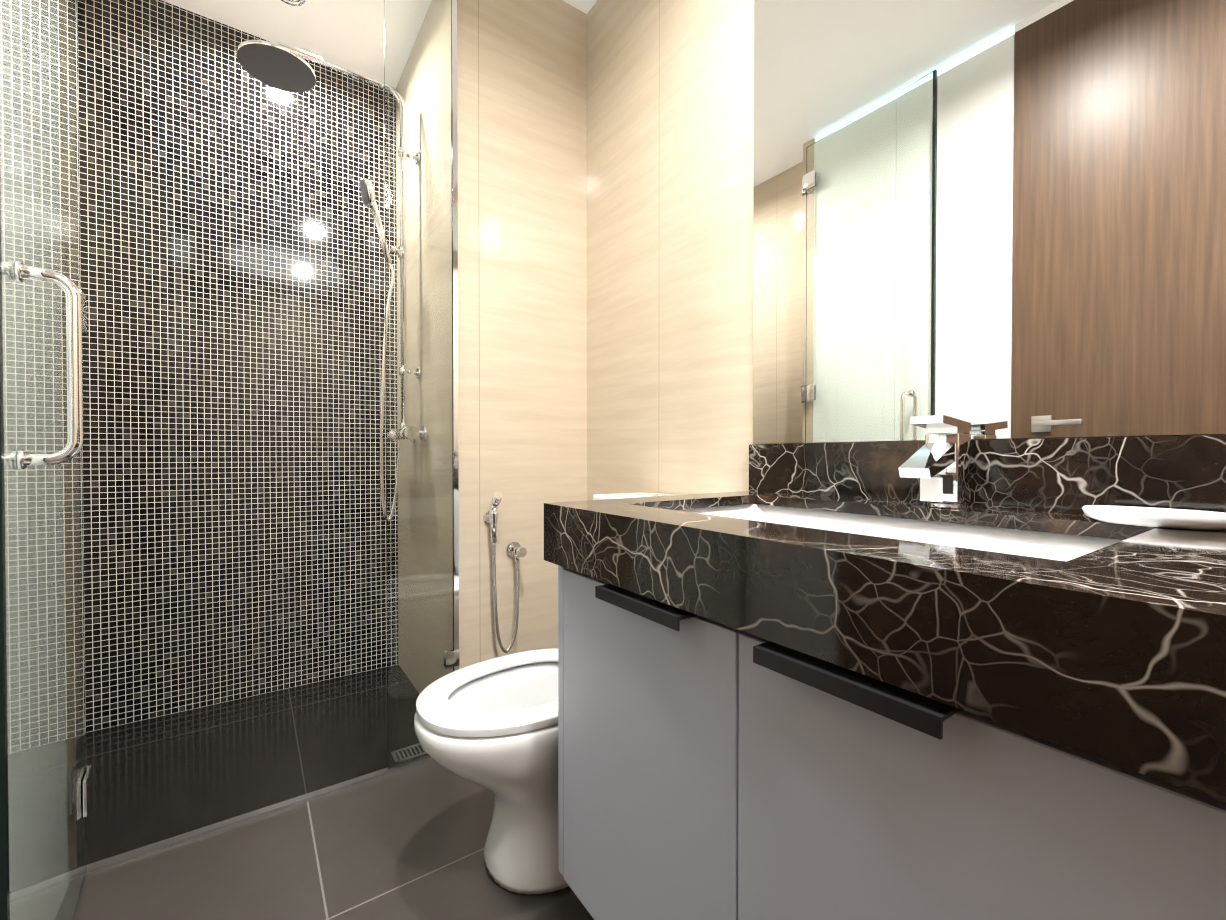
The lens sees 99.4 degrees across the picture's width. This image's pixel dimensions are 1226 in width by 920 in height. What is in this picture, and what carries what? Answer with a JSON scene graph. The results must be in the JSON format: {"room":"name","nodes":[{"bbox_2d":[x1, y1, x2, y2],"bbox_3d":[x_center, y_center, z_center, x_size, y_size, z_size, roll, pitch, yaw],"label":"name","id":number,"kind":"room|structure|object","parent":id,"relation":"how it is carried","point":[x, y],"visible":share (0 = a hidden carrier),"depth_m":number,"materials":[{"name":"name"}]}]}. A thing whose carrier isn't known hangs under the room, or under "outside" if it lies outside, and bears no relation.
{"room":"bathroom","nodes":[
{"label":"bathroom","id":0,"kind":"room"},
{"bbox_2d":[77,0,386,731],"bbox_3d":[-1.491,-0.365,2.045,1.190,2.590,0.100,0,1,-35],"label":"wall","id":1,"kind":"structure","parent":0,"point":[232,269],"depth_m":1.98,"materials":[{"name":"black tile"}]},
{"bbox_2d":[74,667,593,919],"bbox_3d":[-0.258,0.994,0.815,1.780,0.100,3.555,0,1,-35],"label":"floor","id":2,"kind":"structure","parent":0,"point":[407,843],"depth_m":1.34,"materials":[{"name":"grey tile"}]},
{"bbox_2d":[85,756,432,874],"bbox_3d":[-0.863,0.933,1.425,0.890,0.008,0.024,0,1,-35],"label":"trim","id":3,"kind":"structure","parent":2,"relation":"on","point":[154,847],"depth_m":1.35,"materials":[{"name":"silver metal"}]},
{"bbox_2d":[414,492,674,893],"bbox_3d":[-0.100,0.518,1.290,0.749,0.841,0.384,0,1,-35],"label":"toilet","id":4,"kind":"object","parent":2,"relation":"on","point":[491,725],"visible":0.44,"depth_m":1.12,"materials":[{"name":"white ceramic"}]},
{"bbox_2d":[558,587,759,919],"bbox_3d":[0.254,0.608,0.958,0.568,0.667,0.436,0,1,-35],"label":"base cabinet","id":5,"kind":"object","parent":2,"relation":"on","point":[639,697],"depth_m":0.77,"materials":[{"name":"grey laminate"}]},
{"bbox_2d":[720,655,1225,919],"bbox_3d":[0.508,0.612,0.596,0.568,0.667,0.449,0,1,-35],"label":"base cabinet","id":6,"kind":"object","parent":2,"relation":"on","point":[832,808],"depth_m":0.43,"materials":[{"name":"grey laminate"}]},
{"bbox_2d":[544,491,1225,654],"bbox_3d":[0.597,0.138,0.446,0.590,0.106,1.684,0,1,-35],"label":"countertop","id":7,"kind":"structure","parent":6,"relation":"on","point":[1154,584],"depth_m":0.48,"materials":[{"name":"black stone"}]},
{"bbox_2d":[604,503,1195,802],"bbox_3d":[0.350,0.181,0.802,0.406,0.155,0.675,0,1,-35],"label":"sink","id":8,"kind":"object","parent":7,"relation":"in","point":[1064,705],"depth_m":0.43,"materials":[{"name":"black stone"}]},
{"bbox_2d":[899,415,970,507],"bbox_3d":[0.534,0.004,0.862,0.148,0.152,0.056,0,1,-35],"label":"faucet","id":9,"kind":"object","parent":7,"relation":"on","point":[938,463],"visible":1,"depth_m":0.86,"materials":[{"name":"silver metal"}]},
{"bbox_2d":[1082,505,1225,529],"bbox_3d":[0.691,0.073,0.661,0.086,0.019,0.144,0,1,-35],"label":"soap dish","id":10,"kind":"object","parent":7,"relation":"on","point":[1171,518],"visible":1,"depth_m":0.64,"materials":[{"name":"white ceramic"}]},
{"bbox_2d":[162,0,596,81],"bbox_3d":[-0.258,-1.696,0.785,1.780,0.100,3.555,0,1,-35],"label":"ceiling","id":11,"kind":"structure","parent":0,"point":[349,34],"depth_m":1.98,"materials":[{"name":"white paint"}]},
{"bbox_2d":[281,0,305,5],"bbox_3d":[-1.148,-1.652,1.838,0.110,0.005,0.110,0,1,-35],"label":"recessed light","id":12,"kind":"object","parent":11,"relation":"in","point":[296,2],"visible":1,"depth_m":1.87,"materials":[{"name":"silver metal"}]},
{"bbox_2d":[457,0,586,668],"bbox_3d":[-0.524,-0.367,2.216,0.590,2.590,0.930,0,1,-35],"label":"wall block","id":13,"kind":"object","parent":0,"point":[522,231],"visible":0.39,"depth_m":1.79,"materials":[{"name":"beige tile"}]},
{"bbox_2d":[236,40,385,519],"bbox_3d":[-0.991,-0.588,1.862,0.576,1.651,0.312,0,1,-35],"label":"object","id":14,"kind":"structure","parent":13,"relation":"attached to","point":[282,66],"depth_m":1.80,"materials":[{"name":"silver metal"}]},
{"bbox_2d":[384,0,453,768],"bbox_3d":[-0.587,-0.348,1.605,0.215,2.543,0.010,0,1,-35],"label":"screen","id":15,"kind":"object","parent":13,"relation":"attached to","point":[419,315],"visible":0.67,"depth_m":1.59,"materials":[{"name":"clear glass"}]},
{"bbox_2d":[445,0,459,670],"bbox_3d":[-0.517,-0.349,1.653,0.044,2.543,0.026,0,1,-35],"label":"metal frame","id":16,"kind":"object","parent":13,"relation":"attached to","point":[452,658],"visible":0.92,"depth_m":1.65,"materials":[{"name":"silver metal"}]},
{"bbox_2d":[484,492,526,652],"bbox_3d":[-0.351,0.372,1.725,0.131,0.536,0.086,0,1,-35],"label":"bidet sprayer","id":17,"kind":"object","parent":13,"relation":"attached to","point":[516,550],"visible":1,"depth_m":1.70,"materials":[{"name":"silver metal"}]},
{"bbox_2d":[587,0,1225,499],"bbox_3d":[0.697,-0.352,0.901,0.100,2.590,2.625,0,1,-35],"label":"wall","id":18,"kind":"structure","parent":0,"point":[669,218],"depth_m":1.56,"materials":[{"name":"beige tile"}]},
{"bbox_2d":[749,435,1225,514],"bbox_3d":[0.830,0.026,0.608,0.020,0.114,1.684,0,1,-35],"label":"backsplash","id":19,"kind":"structure","parent":18,"relation":"attached to","point":[1173,472],"depth_m":0.82,"materials":[{"name":"black stone"}]},
{"bbox_2d":[753,0,1225,443],"bbox_3d":[0.836,-0.774,0.604,0.006,1.481,1.685,0,1,-35],"label":"wall mirror","id":20,"kind":"object","parent":18,"relation":"attached to","point":[996,219],"visible":1,"depth_m":0.88,"materials":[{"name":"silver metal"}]},
{"bbox_3d":[-1.327,-0.354,1.079,0.250,2.590,0.070,0,1,-35],"label":"wall","id":21,"kind":"structure","parent":0,"visible":0},
{"bbox_2d":[0,0,86,919],"bbox_3d":[-1.000,-0.335,0.917,0.010,2.525,0.626,-1,1,-39],"label":"door glass","id":22,"kind":"object","parent":21,"relation":"attached to","point":[40,228],"visible":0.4,"depth_m":0.86,"materials":[{"name":"clear glass"}]},
{"bbox_2d":[0,176,9,919],"bbox_3d":[-0.799,-0.332,0.668,0.014,2.523,0.012,-1,1,-39],"label":"seal","id":23,"kind":"object","parent":22,"relation":"attached to","point":[4,868],"depth_m":0.68,"materials":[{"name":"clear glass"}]},
{"bbox_2d":[15,261,83,468],"bbox_3d":[-0.848,-0.136,0.748,0.119,0.298,0.029,0,1,-35],"label":"door handle","id":24,"kind":"object","parent":22,"relation":"attached to","point":[74,363],"visible":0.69,"depth_m":0.77,"materials":[{"name":"silver metal"}]},
{"bbox_2d":[79,289,91,816],"bbox_3d":[-1.198,-0.340,1.153,0.044,2.250,0.103,0,1,-35],"label":"shower door hinge","id":25,"kind":"object","parent":21,"relation":"attached to","point":[87,789],"visible":0.29,"depth_m":1.15,"materials":[{"name":"silver metal"}]}
]}

